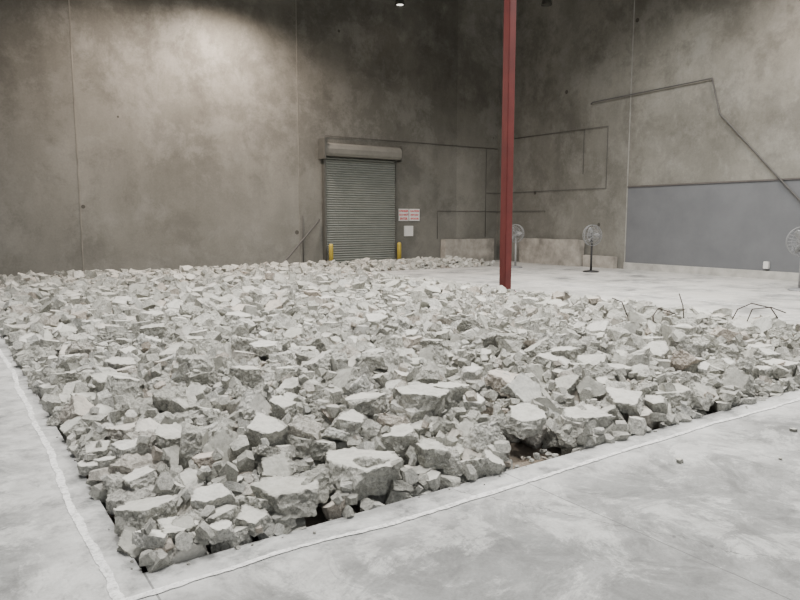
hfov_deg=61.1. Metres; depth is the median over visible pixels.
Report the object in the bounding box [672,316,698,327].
chunk
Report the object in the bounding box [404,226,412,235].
paper
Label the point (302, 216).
conduit
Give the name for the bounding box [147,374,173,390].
chunk
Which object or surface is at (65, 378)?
chunk
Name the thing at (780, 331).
chunk
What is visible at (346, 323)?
chunk
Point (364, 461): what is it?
chunk
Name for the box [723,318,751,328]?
chunk
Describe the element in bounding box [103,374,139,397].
chunk
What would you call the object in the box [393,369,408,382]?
chunk
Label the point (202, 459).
chunk
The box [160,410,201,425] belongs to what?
chunk
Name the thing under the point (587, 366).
chunk
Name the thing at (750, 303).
rebar
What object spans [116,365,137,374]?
chunk
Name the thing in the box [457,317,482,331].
chunk
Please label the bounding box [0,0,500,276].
wall
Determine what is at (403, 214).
wall sign
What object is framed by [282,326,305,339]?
chunk
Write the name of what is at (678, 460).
fragment
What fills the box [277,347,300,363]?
chunk
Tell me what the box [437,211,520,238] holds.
conduit
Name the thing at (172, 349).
chunk
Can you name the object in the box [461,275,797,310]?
painted line
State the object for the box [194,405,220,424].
chunk
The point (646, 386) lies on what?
chunk
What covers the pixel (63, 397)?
chunk
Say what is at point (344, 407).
chunk
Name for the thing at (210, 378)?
chunk
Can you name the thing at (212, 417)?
chunk
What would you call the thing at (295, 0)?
trim
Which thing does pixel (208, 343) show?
chunk
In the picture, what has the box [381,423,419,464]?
chunk
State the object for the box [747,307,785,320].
rebar
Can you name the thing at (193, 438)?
chunk
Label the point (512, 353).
chunk
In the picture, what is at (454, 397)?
chunk
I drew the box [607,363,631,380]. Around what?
chunk
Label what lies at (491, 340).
chunk
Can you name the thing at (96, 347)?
chunk
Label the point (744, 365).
chunk
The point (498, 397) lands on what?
chunk
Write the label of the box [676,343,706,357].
chunk
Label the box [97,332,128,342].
chunk
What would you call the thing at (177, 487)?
chunk
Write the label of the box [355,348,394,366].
chunk
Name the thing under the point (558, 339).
chunk
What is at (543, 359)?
chunk
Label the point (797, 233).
pedestal fan
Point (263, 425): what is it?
chunk
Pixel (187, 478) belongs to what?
chunk
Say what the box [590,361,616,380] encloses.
chunk
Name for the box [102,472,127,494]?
chunk
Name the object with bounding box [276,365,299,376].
chunk
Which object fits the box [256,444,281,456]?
chunk
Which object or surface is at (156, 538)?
chunk
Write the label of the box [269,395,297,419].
chunk
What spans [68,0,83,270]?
trim
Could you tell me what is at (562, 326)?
chunk
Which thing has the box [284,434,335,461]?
chunk
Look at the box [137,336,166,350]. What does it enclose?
chunk
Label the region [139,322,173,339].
chunk
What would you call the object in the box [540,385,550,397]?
chunk
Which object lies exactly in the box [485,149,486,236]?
conduit
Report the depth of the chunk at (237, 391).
5.38 m
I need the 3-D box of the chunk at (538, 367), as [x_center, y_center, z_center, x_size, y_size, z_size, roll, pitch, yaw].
[1.207,0.719,6.222,0.304,0.285,0.282,-2,7,-16]
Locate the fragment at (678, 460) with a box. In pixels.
[676,458,683,463]
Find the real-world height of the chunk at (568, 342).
0.339 m
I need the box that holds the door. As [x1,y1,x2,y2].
[318,138,402,263]
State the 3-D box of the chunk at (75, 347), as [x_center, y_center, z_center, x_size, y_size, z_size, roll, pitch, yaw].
[-3.439,0.570,7.274,0.293,0.283,0.262,-3,7,-21]
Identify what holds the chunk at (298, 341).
on the rubble
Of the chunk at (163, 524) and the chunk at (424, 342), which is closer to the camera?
the chunk at (163, 524)
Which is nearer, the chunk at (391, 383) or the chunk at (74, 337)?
the chunk at (391, 383)
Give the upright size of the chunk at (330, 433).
0.123 m
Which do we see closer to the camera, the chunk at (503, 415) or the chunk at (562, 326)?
the chunk at (503, 415)
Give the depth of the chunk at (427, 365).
6.13 m
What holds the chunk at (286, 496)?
on the chunk at (324, 477)
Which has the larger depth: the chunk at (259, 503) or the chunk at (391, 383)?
the chunk at (391, 383)
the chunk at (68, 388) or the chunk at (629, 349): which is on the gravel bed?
the chunk at (68, 388)
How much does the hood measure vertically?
0.440 m
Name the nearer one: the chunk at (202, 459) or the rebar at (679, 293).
the chunk at (202, 459)
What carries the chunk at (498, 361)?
on the rubble
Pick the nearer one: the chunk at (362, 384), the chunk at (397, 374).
the chunk at (362, 384)
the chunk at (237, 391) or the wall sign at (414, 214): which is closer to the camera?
the chunk at (237, 391)
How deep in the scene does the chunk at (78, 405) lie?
5.19 m
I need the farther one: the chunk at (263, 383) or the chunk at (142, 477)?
the chunk at (263, 383)
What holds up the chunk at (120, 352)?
on the rubble
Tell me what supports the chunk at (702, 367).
on the rubble
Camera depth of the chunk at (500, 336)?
7.25 m
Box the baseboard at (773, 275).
[623,262,798,280]
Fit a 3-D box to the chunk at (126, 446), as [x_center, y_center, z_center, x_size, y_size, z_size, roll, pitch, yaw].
[-1.760,0.992,4.402,0.210,0.160,0.179,-5,8,-36]
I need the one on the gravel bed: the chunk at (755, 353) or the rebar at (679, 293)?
the chunk at (755, 353)
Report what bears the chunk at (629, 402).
on the rubble
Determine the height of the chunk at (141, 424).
0.261 m
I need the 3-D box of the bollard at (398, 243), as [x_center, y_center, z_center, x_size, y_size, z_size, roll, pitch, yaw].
[-0.027,-1.672,24.430,0.150,0.820,0.150,-5,8,-34]
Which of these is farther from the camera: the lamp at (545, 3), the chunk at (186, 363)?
the lamp at (545, 3)
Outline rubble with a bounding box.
[0,255,799,552]
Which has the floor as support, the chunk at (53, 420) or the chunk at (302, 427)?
the chunk at (53, 420)
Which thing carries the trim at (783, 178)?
attached to the wall at (570, 55)
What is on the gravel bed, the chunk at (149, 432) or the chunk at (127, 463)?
the chunk at (127, 463)
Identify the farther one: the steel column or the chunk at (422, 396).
the steel column
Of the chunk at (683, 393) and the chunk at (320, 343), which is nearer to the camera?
the chunk at (683, 393)
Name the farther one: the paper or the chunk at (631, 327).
the paper
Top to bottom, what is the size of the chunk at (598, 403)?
0.162 m
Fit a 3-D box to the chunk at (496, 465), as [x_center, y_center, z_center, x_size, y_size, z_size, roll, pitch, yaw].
[0.579,1.057,4.350,0.162,0.165,0.174,-2,7,-19]
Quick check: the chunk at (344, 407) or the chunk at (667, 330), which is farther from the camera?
the chunk at (667, 330)
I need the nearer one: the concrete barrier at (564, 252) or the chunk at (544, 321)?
the chunk at (544, 321)
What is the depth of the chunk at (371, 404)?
4.93 m
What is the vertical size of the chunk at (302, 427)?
0.382 m
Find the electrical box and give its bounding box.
[763,261,769,268]
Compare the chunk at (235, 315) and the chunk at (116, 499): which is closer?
the chunk at (116, 499)
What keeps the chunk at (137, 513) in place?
on the chunk at (125, 545)
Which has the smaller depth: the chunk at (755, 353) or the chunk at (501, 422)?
the chunk at (501, 422)
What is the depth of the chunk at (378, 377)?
5.83 m
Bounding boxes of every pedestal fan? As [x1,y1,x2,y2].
[511,224,523,267]
[582,225,601,272]
[786,227,799,290]
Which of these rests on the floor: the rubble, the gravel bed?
the gravel bed
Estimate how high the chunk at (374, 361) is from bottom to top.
0.170 m
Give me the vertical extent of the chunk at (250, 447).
0.132 m
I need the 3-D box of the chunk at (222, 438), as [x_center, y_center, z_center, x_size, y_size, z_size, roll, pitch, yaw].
[-1.102,0.956,4.245,0.284,0.326,0.275,-4,8,-32]
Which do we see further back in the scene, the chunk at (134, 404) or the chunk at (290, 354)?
the chunk at (290, 354)
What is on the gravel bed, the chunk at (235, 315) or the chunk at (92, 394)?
the chunk at (92, 394)
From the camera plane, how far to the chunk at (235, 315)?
9.27 m
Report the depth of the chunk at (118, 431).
4.76 m
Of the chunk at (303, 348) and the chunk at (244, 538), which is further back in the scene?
the chunk at (303, 348)
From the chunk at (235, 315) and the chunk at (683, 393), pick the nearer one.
the chunk at (683, 393)
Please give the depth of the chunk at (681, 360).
6.59 m
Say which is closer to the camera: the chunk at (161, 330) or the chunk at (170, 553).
the chunk at (170, 553)
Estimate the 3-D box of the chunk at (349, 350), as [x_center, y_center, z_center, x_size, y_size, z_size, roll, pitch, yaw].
[-0.468,0.552,6.613,0.244,0.231,0.263,2,7,15]
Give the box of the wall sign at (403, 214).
[398,209,408,220]
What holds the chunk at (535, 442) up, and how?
on the gravel bed
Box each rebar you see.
[612,298,627,317]
[652,308,675,321]
[679,293,683,317]
[731,303,777,319]
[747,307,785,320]
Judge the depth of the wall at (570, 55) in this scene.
21.03 m
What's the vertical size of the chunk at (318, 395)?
0.188 m
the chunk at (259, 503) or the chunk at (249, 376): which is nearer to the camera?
the chunk at (259, 503)
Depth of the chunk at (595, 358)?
6.55 m
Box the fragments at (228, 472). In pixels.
[0,257,799,572]
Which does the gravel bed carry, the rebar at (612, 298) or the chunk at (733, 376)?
the chunk at (733, 376)
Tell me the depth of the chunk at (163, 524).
3.32 m
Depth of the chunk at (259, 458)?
4.20 m
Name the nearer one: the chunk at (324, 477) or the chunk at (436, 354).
the chunk at (324, 477)
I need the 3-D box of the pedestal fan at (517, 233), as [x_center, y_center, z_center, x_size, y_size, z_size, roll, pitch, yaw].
[3.937,-1.841,23.084,0.508,1.471,0.508,-1,7,-4]
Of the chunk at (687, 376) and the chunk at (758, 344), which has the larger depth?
the chunk at (758, 344)
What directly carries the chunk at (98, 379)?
on the rubble
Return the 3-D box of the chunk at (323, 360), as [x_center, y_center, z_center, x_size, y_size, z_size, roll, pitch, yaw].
[-0.729,0.587,6.128,0.279,0.260,0.260,-3,7,-20]
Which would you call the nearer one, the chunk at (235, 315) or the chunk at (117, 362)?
the chunk at (117, 362)
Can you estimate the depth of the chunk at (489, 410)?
5.29 m
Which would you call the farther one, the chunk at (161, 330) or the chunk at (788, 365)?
the chunk at (161, 330)
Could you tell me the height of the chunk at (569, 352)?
0.172 m
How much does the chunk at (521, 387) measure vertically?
0.322 m
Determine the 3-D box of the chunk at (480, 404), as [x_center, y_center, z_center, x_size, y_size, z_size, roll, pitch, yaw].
[0.564,0.826,5.296,0.198,0.161,0.198,-3,7,-24]
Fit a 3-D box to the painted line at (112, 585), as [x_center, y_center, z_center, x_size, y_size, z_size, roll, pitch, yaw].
[-5.494,0.533,9.148,0.134,0.001,17.900,-5,8,-34]
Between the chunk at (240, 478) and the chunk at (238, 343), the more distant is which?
the chunk at (238, 343)
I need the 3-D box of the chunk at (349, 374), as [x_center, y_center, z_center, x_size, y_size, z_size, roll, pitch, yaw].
[-0.463,0.736,5.718,0.325,0.323,0.346,-3,7,-25]
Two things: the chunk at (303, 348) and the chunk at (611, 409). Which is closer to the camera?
the chunk at (611, 409)
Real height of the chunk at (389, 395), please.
0.275 m
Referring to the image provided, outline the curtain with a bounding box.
[326,157,394,263]
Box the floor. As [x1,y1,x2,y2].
[0,260,799,599]
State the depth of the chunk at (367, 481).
3.90 m
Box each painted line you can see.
[0,349,124,599]
[121,398,799,599]
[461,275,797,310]
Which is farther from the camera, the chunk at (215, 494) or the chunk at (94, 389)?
the chunk at (94, 389)
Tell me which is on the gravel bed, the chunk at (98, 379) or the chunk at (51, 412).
the chunk at (51, 412)
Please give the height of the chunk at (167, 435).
0.214 m
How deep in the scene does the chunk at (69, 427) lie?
4.95 m
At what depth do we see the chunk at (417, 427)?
4.78 m
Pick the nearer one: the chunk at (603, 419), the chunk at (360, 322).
the chunk at (603, 419)
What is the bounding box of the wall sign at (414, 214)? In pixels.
[409,209,419,220]
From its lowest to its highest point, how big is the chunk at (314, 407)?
0.184 m
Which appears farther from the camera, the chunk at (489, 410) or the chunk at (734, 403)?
the chunk at (734, 403)
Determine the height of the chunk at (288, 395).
0.189 m
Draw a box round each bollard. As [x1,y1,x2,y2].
[329,244,332,260]
[397,242,400,258]
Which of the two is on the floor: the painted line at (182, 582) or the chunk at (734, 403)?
the painted line at (182, 582)
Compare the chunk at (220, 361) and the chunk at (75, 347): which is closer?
the chunk at (220, 361)
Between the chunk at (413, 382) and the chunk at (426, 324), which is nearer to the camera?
the chunk at (413, 382)
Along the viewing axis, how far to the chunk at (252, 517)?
3.46 m
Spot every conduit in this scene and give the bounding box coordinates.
[302,216,303,262]
[325,135,491,148]
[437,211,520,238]
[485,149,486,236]
[494,126,607,193]
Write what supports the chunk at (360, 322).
on the rubble
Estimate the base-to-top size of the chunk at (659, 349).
0.254 m
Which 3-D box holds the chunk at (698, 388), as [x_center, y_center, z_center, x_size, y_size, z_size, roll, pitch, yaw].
[2.615,0.829,5.884,0.284,0.270,0.285,3,7,21]
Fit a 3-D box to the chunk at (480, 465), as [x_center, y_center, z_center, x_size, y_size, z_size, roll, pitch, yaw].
[0.420,1.087,4.348,0.272,0.222,0.280,-2,7,-18]
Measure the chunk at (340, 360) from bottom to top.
0.354 m
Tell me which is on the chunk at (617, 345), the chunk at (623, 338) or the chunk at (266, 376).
the chunk at (623, 338)
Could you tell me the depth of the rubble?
9.36 m
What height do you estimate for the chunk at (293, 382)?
0.168 m
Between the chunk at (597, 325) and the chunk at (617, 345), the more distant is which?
the chunk at (597, 325)
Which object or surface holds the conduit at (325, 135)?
attached to the wall at (187, 128)
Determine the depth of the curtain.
23.64 m
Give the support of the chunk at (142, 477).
on the chunk at (116, 499)
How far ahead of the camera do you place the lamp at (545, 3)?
22.74 m
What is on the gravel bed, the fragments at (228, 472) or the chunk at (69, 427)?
the fragments at (228, 472)
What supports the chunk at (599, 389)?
on the rubble
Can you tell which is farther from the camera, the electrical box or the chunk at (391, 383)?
the electrical box
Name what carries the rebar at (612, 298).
on the rubble
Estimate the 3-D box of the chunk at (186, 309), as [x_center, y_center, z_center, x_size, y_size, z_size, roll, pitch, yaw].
[-3.074,0.183,9.956,0.389,0.242,0.399,-1,7,-4]
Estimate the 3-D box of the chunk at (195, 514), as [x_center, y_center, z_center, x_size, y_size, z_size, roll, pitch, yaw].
[-1.036,1.179,3.468,0.216,0.231,0.185,-2,7,-14]
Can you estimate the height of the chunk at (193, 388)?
0.253 m
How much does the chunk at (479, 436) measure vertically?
0.288 m
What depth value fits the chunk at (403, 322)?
8.28 m
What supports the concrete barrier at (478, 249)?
on the floor
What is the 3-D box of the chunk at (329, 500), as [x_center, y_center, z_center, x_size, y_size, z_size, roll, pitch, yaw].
[-0.414,1.142,4.033,0.259,0.208,0.232,4,8,30]
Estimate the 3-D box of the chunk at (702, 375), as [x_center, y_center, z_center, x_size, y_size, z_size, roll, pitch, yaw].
[2.877,0.829,6.493,0.267,0.308,0.253,5,9,39]
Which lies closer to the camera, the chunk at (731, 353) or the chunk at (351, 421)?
the chunk at (351, 421)
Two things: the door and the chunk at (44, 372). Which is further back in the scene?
the door
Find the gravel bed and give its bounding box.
[206,411,711,554]
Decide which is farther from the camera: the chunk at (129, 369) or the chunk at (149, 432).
the chunk at (129, 369)
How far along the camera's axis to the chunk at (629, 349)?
7.05 m
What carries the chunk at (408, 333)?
on the rubble
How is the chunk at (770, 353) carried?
on the chunk at (758, 344)
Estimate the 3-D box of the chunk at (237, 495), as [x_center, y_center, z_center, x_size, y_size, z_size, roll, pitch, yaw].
[-0.910,1.130,3.736,0.186,0.135,0.190,-1,7,-10]
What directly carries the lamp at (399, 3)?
hanging from the ceiling
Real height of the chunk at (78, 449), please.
0.148 m
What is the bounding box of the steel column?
[499,0,515,292]
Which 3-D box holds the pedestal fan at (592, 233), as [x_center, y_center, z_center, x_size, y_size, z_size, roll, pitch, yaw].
[5.954,-1.601,21.034,0.518,1.471,0.536,3,8,27]
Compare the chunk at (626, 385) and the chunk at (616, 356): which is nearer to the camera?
the chunk at (626, 385)
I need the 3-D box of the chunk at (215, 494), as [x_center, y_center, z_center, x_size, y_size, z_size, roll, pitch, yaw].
[-0.996,1.058,3.622,0.254,0.136,0.206,-3,7,-27]
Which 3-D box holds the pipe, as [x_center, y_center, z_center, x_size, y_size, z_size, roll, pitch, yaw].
[8.901,-3.691,19.878,0.085,5.465,8.542,-5,8,-34]
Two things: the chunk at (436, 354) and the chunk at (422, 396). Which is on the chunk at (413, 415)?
the chunk at (422, 396)
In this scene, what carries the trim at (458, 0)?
attached to the wall at (187, 128)
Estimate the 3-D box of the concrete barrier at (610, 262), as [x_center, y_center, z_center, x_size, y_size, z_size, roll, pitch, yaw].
[6.809,-1.308,23.108,0.220,0.407,1.325,-5,8,-34]
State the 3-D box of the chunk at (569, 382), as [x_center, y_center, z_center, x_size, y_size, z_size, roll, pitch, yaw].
[1.408,0.745,5.801,0.228,0.240,0.236,-6,9,-42]
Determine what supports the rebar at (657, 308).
on the rubble
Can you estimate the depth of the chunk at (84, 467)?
4.24 m
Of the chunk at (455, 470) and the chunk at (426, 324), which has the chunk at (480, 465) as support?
the chunk at (455, 470)
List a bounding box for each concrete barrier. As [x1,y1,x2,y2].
[440,238,493,260]
[519,238,584,266]
[583,255,616,268]
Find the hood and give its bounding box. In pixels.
[326,143,401,159]
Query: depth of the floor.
3.59 m
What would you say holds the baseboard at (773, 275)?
attached to the wall at (570, 55)
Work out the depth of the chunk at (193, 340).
7.62 m
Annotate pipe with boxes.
[591,77,799,201]
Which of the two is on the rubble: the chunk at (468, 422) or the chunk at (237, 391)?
the chunk at (468, 422)
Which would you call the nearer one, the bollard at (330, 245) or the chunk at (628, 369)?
the chunk at (628, 369)
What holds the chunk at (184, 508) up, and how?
on the gravel bed
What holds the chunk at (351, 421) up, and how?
on the rubble
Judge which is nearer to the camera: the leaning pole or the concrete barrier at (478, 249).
the leaning pole
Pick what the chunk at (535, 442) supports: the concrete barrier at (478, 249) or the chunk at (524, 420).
the chunk at (524, 420)
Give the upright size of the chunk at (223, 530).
0.088 m
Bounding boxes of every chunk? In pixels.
[19,333,34,343]
[19,347,57,366]
[26,368,63,388]
[43,372,84,384]
[46,408,62,432]
[47,406,63,415]
[49,393,67,414]
[54,353,84,368]
[58,394,94,423]
[59,416,87,436]
[61,379,86,393]
[65,341,92,354]
[67,331,89,341]
[70,391,98,405]
[74,440,104,461]
[77,458,98,475]
[79,440,110,460]
[87,384,96,391]
[91,370,130,391]
[93,346,106,351]
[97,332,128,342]
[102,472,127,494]
[103,356,138,369]
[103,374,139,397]
[105,418,144,439]
[106,485,158,514]
[108,453,164,476]
[110,438,148,459]
[113,494,178,534]
[114,346,143,356]
[114,396,164,416]
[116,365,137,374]
[117,523,156,567]
[121,464,157,491]
[123,429,157,453]
[132,417,160,447]
[132,529,167,548]
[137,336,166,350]
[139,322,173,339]
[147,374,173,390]
[149,353,176,370]
[150,444,183,471]
[152,386,187,410]
[154,422,181,448]
[156,516,198,542]
[158,342,182,359]
[159,481,186,495]
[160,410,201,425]
[167,538,173,564]
[170,542,208,563]
[172,514,195,532]
[173,468,203,487]
[175,509,204,523]
[176,354,214,378]
[177,486,198,515]
[178,304,204,315]
[178,421,208,469]
[184,335,203,344]
[184,371,219,386]
[186,381,211,402]
[190,482,238,509]
[192,451,222,468]
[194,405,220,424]
[198,339,224,348]
[202,426,238,462]
[204,410,228,423]
[205,504,241,528]
[209,519,237,544]
[210,476,243,482]
[211,526,251,553]
[212,356,229,369]
[225,310,251,322]
[228,364,261,388]
[231,336,257,351]
[231,384,250,398]
[233,431,253,450]
[233,492,245,506]
[235,388,271,423]
[236,504,272,536]
[238,473,261,483]
[239,496,273,516]
[246,412,288,446]
[249,340,282,356]
[250,475,319,520]
[252,446,262,474]
[256,380,274,392]
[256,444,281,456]
[258,372,275,384]
[261,451,297,477]
[264,335,290,359]
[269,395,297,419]
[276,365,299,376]
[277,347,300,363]
[277,377,301,394]
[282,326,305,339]
[283,392,306,402]
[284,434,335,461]
[285,414,321,444]
[286,346,315,351]
[290,337,309,345]
[294,468,335,507]
[295,351,319,365]
[302,336,330,352]
[302,349,332,374]
[302,404,318,418]
[309,391,334,404]
[317,404,349,422]
[318,492,333,506]
[321,427,349,441]
[325,447,403,500]
[327,366,360,388]
[330,409,363,436]
[331,352,348,371]
[338,345,359,357]
[340,318,356,331]
[341,374,373,395]
[341,392,387,415]
[353,456,388,482]
[354,318,364,324]
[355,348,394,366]
[358,350,394,370]
[364,313,388,327]
[368,372,390,388]
[375,337,401,352]
[377,413,409,426]
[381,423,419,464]
[385,379,402,388]
[385,392,392,412]
[387,399,432,422]
[391,383,449,413]
[393,316,409,329]
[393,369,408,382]
[399,329,420,338]
[409,381,420,384]
[411,420,433,434]
[412,370,441,383]
[414,441,450,469]
[416,359,444,372]
[418,345,449,365]
[419,338,442,348]
[419,436,464,460]
[420,320,437,332]
[428,381,469,409]
[436,447,461,476]
[454,417,480,436]
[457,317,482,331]
[457,457,488,482]
[462,393,485,411]
[462,424,502,453]
[472,332,499,347]
[480,407,508,415]
[480,449,504,476]
[485,369,518,397]
[488,413,513,441]
[493,357,503,368]
[494,396,507,401]
[496,333,525,347]
[498,349,528,356]
[498,413,505,419]
[500,372,542,401]
[502,435,509,459]
[504,402,546,439]
[514,425,547,448]
[518,362,543,381]
[524,337,548,357]
[528,332,566,348]
[529,352,558,372]
[530,317,550,326]
[531,396,562,413]
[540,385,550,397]
[542,424,563,448]
[544,407,561,426]
[549,346,581,359]
[553,373,579,395]
[555,321,582,338]
[556,424,578,450]
[562,337,586,352]
[562,403,615,427]
[568,363,596,371]
[575,353,607,364]
[576,376,605,398]
[583,401,601,408]
[586,319,611,330]
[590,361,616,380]
[600,404,623,422]
[602,380,631,399]
[604,387,644,414]
[607,321,641,339]
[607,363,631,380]
[611,352,626,364]
[613,337,627,343]
[613,342,621,348]
[614,345,636,353]
[634,380,657,397]
[641,340,668,358]
[651,382,696,408]
[661,324,684,343]
[665,372,700,385]
[670,349,699,371]
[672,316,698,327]
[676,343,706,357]
[686,380,718,405]
[689,336,715,352]
[696,357,705,364]
[696,373,707,378]
[697,357,735,373]
[700,316,725,324]
[706,395,737,412]
[711,347,743,359]
[720,364,755,396]
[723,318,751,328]
[725,360,753,377]
[736,342,774,352]
[741,347,766,363]
[749,345,780,358]
[753,365,772,379]
[760,358,799,376]
[766,325,793,339]
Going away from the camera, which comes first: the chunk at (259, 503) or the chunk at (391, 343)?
the chunk at (259, 503)
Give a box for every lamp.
[394,0,405,6]
[541,0,551,6]
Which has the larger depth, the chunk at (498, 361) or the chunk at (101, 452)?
the chunk at (498, 361)
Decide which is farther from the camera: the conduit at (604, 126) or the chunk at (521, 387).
the conduit at (604, 126)
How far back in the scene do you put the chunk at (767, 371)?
6.55 m
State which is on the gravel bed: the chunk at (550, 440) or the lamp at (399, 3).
the chunk at (550, 440)
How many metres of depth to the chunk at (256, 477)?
3.94 m
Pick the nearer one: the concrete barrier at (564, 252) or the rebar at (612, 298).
the rebar at (612, 298)
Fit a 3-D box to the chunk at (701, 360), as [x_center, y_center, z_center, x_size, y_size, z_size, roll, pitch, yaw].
[2.951,0.645,6.949,0.301,0.134,0.252,-3,7,-26]
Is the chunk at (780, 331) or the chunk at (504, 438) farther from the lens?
the chunk at (780, 331)
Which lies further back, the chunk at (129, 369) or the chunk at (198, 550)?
the chunk at (129, 369)
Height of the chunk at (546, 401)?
0.352 m
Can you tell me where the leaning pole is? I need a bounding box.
[284,219,319,260]
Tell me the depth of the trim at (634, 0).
21.96 m
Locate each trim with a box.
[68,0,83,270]
[295,0,300,261]
[456,0,458,238]
[624,0,634,261]
[627,178,799,186]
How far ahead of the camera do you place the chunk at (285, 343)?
7.10 m
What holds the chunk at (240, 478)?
on the gravel bed
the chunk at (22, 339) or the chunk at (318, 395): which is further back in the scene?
the chunk at (22, 339)
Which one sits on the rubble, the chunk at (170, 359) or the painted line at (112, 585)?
the chunk at (170, 359)
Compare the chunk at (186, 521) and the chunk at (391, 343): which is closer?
the chunk at (186, 521)
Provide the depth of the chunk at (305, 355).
6.48 m
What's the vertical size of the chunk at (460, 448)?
0.213 m
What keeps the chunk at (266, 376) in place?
on the rubble
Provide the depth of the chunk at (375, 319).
8.69 m
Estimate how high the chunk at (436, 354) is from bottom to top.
0.360 m
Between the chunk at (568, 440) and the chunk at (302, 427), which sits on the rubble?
the chunk at (568, 440)
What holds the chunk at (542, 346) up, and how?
on the rubble
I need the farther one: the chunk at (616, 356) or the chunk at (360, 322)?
the chunk at (360, 322)
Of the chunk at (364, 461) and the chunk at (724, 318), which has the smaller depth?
the chunk at (364, 461)
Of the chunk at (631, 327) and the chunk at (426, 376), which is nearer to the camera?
the chunk at (426, 376)
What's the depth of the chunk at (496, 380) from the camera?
5.63 m
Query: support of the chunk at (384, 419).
on the rubble
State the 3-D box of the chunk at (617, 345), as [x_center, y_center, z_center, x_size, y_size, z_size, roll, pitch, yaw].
[2.485,0.623,7.634,0.288,0.327,0.355,6,9,40]
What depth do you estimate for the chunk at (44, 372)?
6.48 m
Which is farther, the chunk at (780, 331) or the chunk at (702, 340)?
the chunk at (780, 331)
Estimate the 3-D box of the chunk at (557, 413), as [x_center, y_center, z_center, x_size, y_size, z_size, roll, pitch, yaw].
[1.165,0.982,5.242,0.260,0.295,0.289,-4,8,-32]
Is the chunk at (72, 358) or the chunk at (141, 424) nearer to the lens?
the chunk at (141, 424)
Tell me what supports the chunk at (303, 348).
on the rubble
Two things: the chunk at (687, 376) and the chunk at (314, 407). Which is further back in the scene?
the chunk at (687, 376)
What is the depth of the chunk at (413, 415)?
4.95 m
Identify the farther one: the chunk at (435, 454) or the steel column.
the steel column
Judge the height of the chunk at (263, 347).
0.144 m
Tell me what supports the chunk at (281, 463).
on the rubble
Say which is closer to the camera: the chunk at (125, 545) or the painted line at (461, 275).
the chunk at (125, 545)
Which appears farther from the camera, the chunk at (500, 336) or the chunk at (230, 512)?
the chunk at (500, 336)
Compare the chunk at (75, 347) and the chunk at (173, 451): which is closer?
the chunk at (173, 451)
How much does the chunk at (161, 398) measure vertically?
0.151 m
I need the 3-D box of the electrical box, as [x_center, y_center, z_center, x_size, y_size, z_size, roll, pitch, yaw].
[10.040,-0.953,18.570,0.100,0.200,0.140,-5,8,-34]
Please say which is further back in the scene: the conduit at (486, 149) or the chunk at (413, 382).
the conduit at (486, 149)
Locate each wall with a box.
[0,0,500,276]
[496,0,799,272]
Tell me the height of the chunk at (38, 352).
0.321 m
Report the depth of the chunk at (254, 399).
4.92 m

